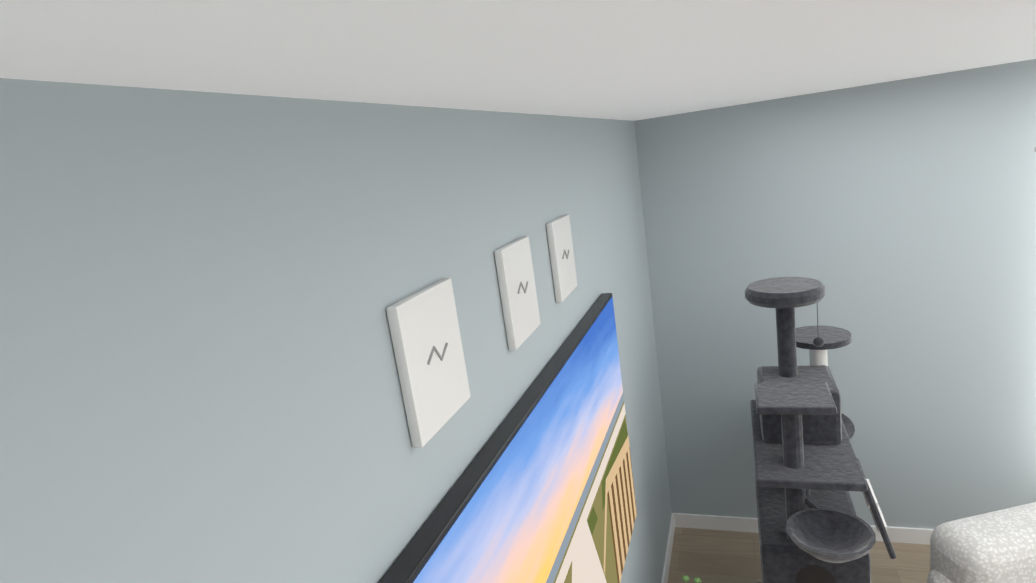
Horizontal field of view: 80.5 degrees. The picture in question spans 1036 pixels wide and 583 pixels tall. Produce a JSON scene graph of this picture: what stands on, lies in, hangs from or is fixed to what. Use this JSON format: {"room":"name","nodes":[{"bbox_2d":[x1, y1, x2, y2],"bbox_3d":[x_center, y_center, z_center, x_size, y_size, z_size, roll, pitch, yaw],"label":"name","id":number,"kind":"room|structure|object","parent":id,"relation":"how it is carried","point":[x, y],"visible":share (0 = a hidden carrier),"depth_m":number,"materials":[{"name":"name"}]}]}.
{"room":"living room","nodes":[
{"label":"living room","id":0,"kind":"room"},
{"bbox_2d":[0,78,671,582],"bbox_3d":[0.070,0.895,1.785,0.120,2.740,4.800,-4,13,20],"label":"wall","id":1,"kind":"structure","parent":0,"point":[200,292],"depth_m":0.73,"materials":[{"name":"grey paint"}]},
{"bbox_2d":[386,278,470,447],"bbox_3d":[-0.151,0.118,1.097,0.024,0.245,0.210,-4,13,20],"label":"picture frame","id":2,"kind":"object","parent":1,"relation":"attached to","point":[427,346],"visible":0.96,"depth_m":1.06,"materials":[{"name":"white plastic"}]},
{"bbox_2d":[379,293,636,582],"bbox_3d":[0.149,0.715,1.775,0.050,1.010,1.800,-4,13,20],"label":"wall-mounted tv","id":3,"kind":"object","parent":1,"relation":"attached to","point":[541,490],"visible":1,"depth_m":1.60,"materials":[{"name":"black plastic"},{"name":"glass screen"}]},
{"bbox_2d":[494,236,540,349],"bbox_3d":[0.005,-0.002,1.545,0.024,0.245,0.210,-4,13,20],"label":"picture frame","id":4,"kind":"object","parent":1,"relation":"attached to","point":[515,273],"visible":1,"depth_m":1.51,"materials":[{"name":"white plastic"}]},
{"bbox_2d":[546,214,577,302],"bbox_3d":[0.144,-0.110,1.948,0.024,0.245,0.210,-4,13,20],"label":"picture frame","id":5,"kind":"object","parent":1,"relation":"attached to","point":[559,235],"visible":1,"depth_m":1.90,"materials":[{"name":"white plastic"}]},
{"bbox_2d":[661,514,675,582],"bbox_3d":[0.312,2.171,2.027,0.015,0.100,4.770,-4,13,20],"label":"baseboard","id":6,"kind":"structure","parent":1,"relation":"attached to","point":[673,519],"depth_m":3.90,"materials":[{"name":"white wood"}]},
{"bbox_2d":[0,0,1035,120],"bbox_3d":[3.234,-0.374,-1.196,8.240,0.100,7.870,-4,13,20],"label":"ceiling","id":7,"kind":"structure","parent":0,"point":[632,60],"depth_m":0.70,"materials":[{"name":"white paint"}]},
{"bbox_2d":[668,527,929,582],"bbox_3d":[3.627,2.373,-0.595,8.240,0.100,7.870,-4,13,20],"label":"floor","id":8,"kind":"structure","parent":0,"point":[712,556],"depth_m":3.78,"materials":[{"name":"brown wood"}]},
{"bbox_2d":[745,277,896,582],"bbox_3d":[1.439,0.876,3.029,0.562,1.870,1.445,-4,13,20],"label":"cat tree","id":9,"kind":"object","parent":8,"relation":"on","point":[809,476],"visible":1,"depth_m":2.71,"materials":[{"name":"grey fabric"}]},
{"bbox_2d":[927,502,1035,582],"bbox_3d":[2.374,1.411,2.395,1.071,0.845,0.906,-10,12,-6],"label":"sofa","id":10,"kind":"object","parent":8,"relation":"on","point":[998,546],"visible":1,"depth_m":2.52,"materials":[{"name":"white fabric"}]},
{"bbox_3d":[0.513,1.926,2.001,0.400,0.530,2.030,-4,13,20],"label":"console table","id":11,"kind":"object","parent":8,"relation":"on","visible":0},
{"bbox_2d":[682,575,700,582],"bbox_3d":[0.753,1.356,2.606,0.114,0.250,0.124,-4,13,20],"label":"plant","id":12,"kind":"object","parent":11,"relation":"on","point":[685,578],"visible":1,"depth_m":2.62,"materials":[{"name":"green plant"}]},
{"bbox_2d":[634,59,1035,528],"bbox_3d":[4.603,0.051,2.675,8.120,2.740,0.120,-4,13,20],"label":"wall","id":13,"kind":"structure","parent":0,"point":[897,219],"depth_m":3.51,"materials":[{"name":"grey paint"}]},
{"bbox_2d":[672,513,933,544],"bbox_3d":[4.821,1.341,2.871,8.000,0.100,0.015,-4,13,20],"label":"baseboard","id":14,"kind":"structure","parent":13,"relation":"attached to","point":[895,534],"depth_m":4.07,"materials":[{"name":"white wood"}]}
]}

